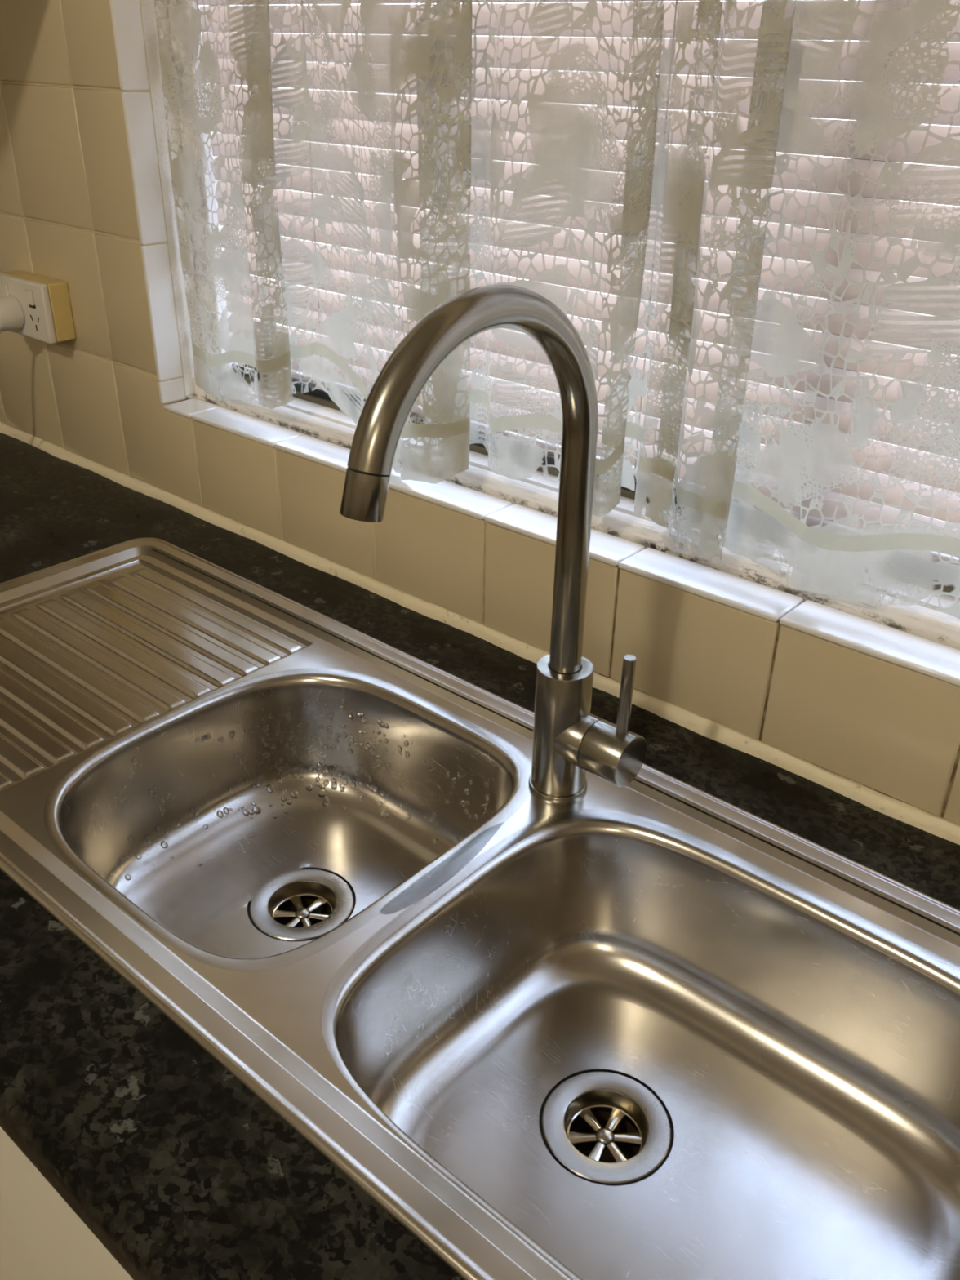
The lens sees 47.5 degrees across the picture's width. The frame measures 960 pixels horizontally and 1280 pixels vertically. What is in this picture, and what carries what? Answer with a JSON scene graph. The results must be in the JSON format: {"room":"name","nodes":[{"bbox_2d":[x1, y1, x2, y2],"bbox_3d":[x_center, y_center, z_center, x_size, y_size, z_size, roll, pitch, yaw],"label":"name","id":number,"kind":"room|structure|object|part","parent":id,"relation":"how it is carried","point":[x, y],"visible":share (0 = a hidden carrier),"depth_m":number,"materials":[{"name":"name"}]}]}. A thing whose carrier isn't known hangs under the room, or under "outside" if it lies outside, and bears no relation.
{"room":"kitchen","nodes":[
{"label":"kitchen","id":0,"kind":"room"},
{"bbox_2d":[274,898,331,927],"bbox_3d":[-0.152,0.255,0.943,0.053,0.038,0.053,23,36,35],"label":"strainer","id":1,"kind":"object","parent":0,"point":[295,913],"depth_m":0.94,"materials":[{"name":"silver metal"}]},
{"bbox_2d":[0,0,959,825],"bbox_3d":[0.212,-0.230,0.862,4.000,2.400,0.156,23,36,35],"label":"wall","id":2,"kind":"structure","parent":0,"point":[68,213],"depth_m":1.16,"materials":[{"name":"beige tile"}]},
{"bbox_2d":[0,270,75,344],"bbox_3d":[-0.564,-0.421,1.377,0.116,0.072,0.040,23,36,35],"label":"power outlet","id":3,"kind":"object","parent":2,"relation":"attached to","point":[45,304],"visible":0.83,"depth_m":1.35,"materials":[{"name":"plastic"}]},
{"bbox_2d":[0,282,9,297],"bbox_3d":[-0.598,-0.440,1.373,0.014,0.018,0.004,23,36,35],"label":"switch","id":4,"kind":"object","parent":3,"relation":"attached to","point":[4,286],"depth_m":1.37,"materials":[{"name":"white plastic"}]},
{"bbox_2d":[0,295,24,333],"bbox_3d":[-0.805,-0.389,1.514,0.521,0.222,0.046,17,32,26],"label":"plug","id":5,"kind":"object","parent":3,"relation":"attached to","point":[11,315],"visible":1,"depth_m":1.36,"materials":[{"name":"white plastic"}]},
{"bbox_2d":[25,288,35,308],"bbox_3d":[-0.553,-0.419,1.340,0.014,0.022,0.004,23,36,35],"label":"switch","id":6,"kind":"object","parent":3,"relation":"attached to","point":[30,294],"depth_m":1.34,"materials":[{"name":"white plastic"}]},
{"bbox_2d":[109,0,186,404],"bbox_3d":[-0.362,-0.577,1.148,0.006,0.664,0.034,23,36,35],"label":"trim","id":7,"kind":"structure","parent":2,"relation":"attached to","point":[126,15],"depth_m":1.19,"materials":[{"name":"tile"}]},
{"bbox_2d":[0,422,959,844],"bbox_3d":[-0.075,-0.040,1.124,2.592,0.015,0.011,23,36,35],"label":"trim","id":8,"kind":"structure","parent":2,"relation":"attached to","point":[934,824],"depth_m":1.03,"materials":[{"name":"beige tile"}]},
{"bbox_2d":[140,0,959,649],"bbox_3d":[0.298,-0.342,0.742,1.614,0.672,0.124,23,36,35],"label":"window","id":9,"kind":"structure","parent":2,"relation":"in","point":[312,413],"depth_m":1.14,"materials":[{"name":"white paint"}]},
{"bbox_3d":[0.315,-0.091,0.908,1.602,0.016,0.019,23,36,35],"label":"sash rail","id":10,"kind":"part","parent":9,"relation":"part of","materials":[{"name":"white metal"}]},
{"bbox_2d":[154,0,959,619],"bbox_3d":[0.256,-0.309,0.706,1.606,0.639,0.047,23,36,35],"label":"lace curtain","id":11,"kind":"object","parent":9,"relation":"hanging from","point":[458,150],"visible":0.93,"depth_m":0.85,"materials":[{"name":"white fabric"}]},
{"bbox_2d":[198,0,959,564],"bbox_3d":[0.300,-0.500,0.661,1.590,0.940,0.030,23,36,35],"label":"blind","id":12,"kind":"object","parent":9,"relation":"attached to","point":[949,101],"visible":0.15,"depth_m":0.90,"materials":[{"name":"beige"}]},
{"bbox_3d":[-0.172,-0.550,1.083,0.001,0.602,0.002,23,36,35],"label":"ladder cord","id":13,"kind":"part","parent":12,"relation":"part of","materials":[{"name":"white fabric"}]},
{"bbox_3d":[0.293,-0.091,0.886,1.590,0.007,0.014,23,36,35],"label":"rail","id":14,"kind":"part","parent":12,"relation":"part of","materials":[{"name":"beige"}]},
{"bbox_3d":[0.145,-0.413,0.844,0.001,0.602,0.002,23,36,35],"label":"ladder cord","id":15,"kind":"part","parent":12,"relation":"part of","materials":[{"name":"white fabric"}]},
{"bbox_2d":[163,398,959,686],"bbox_3d":[0.244,-0.020,0.855,1.612,0.012,0.047,23,36,35],"label":"window sill","id":16,"kind":"structure","parent":2,"relation":"attached to","point":[931,658],"depth_m":0.92,"materials":[{"name":"tile"}]},
{"bbox_2d":[569,1111,639,1162],"bbox_3d":[0.085,0.360,0.758,0.053,0.038,0.053,23,36,35],"label":"strainer","id":17,"kind":"object","parent":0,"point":[605,1136],"depth_m":0.76,"materials":[{"name":"silver metal"}]},
{"bbox_3d":[-0.807,1.382,0.434,4.000,0.050,3.200,23,36,35],"label":"floor","id":18,"kind":"structure","parent":0,"visible":0},
{"bbox_2d":[0,1126,133,1279],"bbox_3d":[-0.298,0.477,1.152,2.600,0.865,0.576,23,36,35],"label":"base cabinet","id":19,"kind":"object","parent":18,"relation":"on","point":[42,1237],"visible":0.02,"depth_m":0.65,"materials":[{"name":"beige paint"}]},
{"bbox_2d":[0,432,959,1279],"bbox_3d":[-0.276,0.075,0.951,2.600,0.032,0.585,23,36,35],"label":"countertop","id":20,"kind":"structure","parent":19,"relation":"on","point":[175,1166],"depth_m":0.63,"materials":[{"name":"stone"}]},
{"bbox_2d":[0,537,959,1279],"bbox_3d":[-0.102,0.211,0.865,1.114,0.191,0.410,23,36,35],"label":"sink","id":21,"kind":"object","parent":20,"relation":"in","point":[613,1032],"visible":1,"depth_m":0.79,"materials":[{"name":"metal"}]},
{"bbox_2d":[76,698,498,896],"bbox_3d":[-0.155,0.175,0.896,0.288,0.107,0.298,23,36,35],"label":"water droplets","id":22,"kind":"object","parent":21,"relation":"on","point":[322,793],"visible":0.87,"depth_m":1.02,"materials":[{"name":"clear liquid"}]},
{"bbox_3d":[-0.152,0.172,0.890,0.315,0.131,0.332,23,36,35],"label":"bowl","id":23,"kind":"part","parent":21,"relation":"part of","materials":[{"name":"metal"}]},
{"bbox_2d":[339,284,646,803],"bbox_3d":[0.019,-0.018,0.696,0.088,0.397,0.233,23,36,35],"label":"mixer tap","id":24,"kind":"object","parent":21,"relation":"on","point":[569,740],"visible":1,"depth_m":0.72,"materials":[{"name":"metal"}]},
{"bbox_3d":[0.003,-0.071,0.681,0.025,0.290,0.215,23,36,35],"label":"spout","id":25,"kind":"part","parent":24,"relation":"part of","materials":[{"name":"metal"}]},
{"bbox_3d":[0.077,0.075,0.828,0.022,0.041,0.041,23,36,35],"label":"valve arm","id":26,"kind":"part","parent":24,"relation":"part of","materials":[{"name":"metal"}]},
{"bbox_3d":[0.099,0.084,0.812,0.034,0.041,0.041,23,36,35],"label":"handle","id":27,"kind":"part","parent":24,"relation":"part of","materials":[{"name":"metal"}]},
{"bbox_3d":[0.105,0.042,0.783,0.010,0.067,0.009,23,36,35],"label":"lever","id":28,"kind":"part","parent":24,"relation":"part of","materials":[{"name":"metal"}]},
{"bbox_3d":[0.127,0.293,0.678,0.407,0.131,0.330,23,36,35],"label":"bowl","id":29,"kind":"part","parent":21,"relation":"part of","materials":[{"name":"metal"}]}
]}

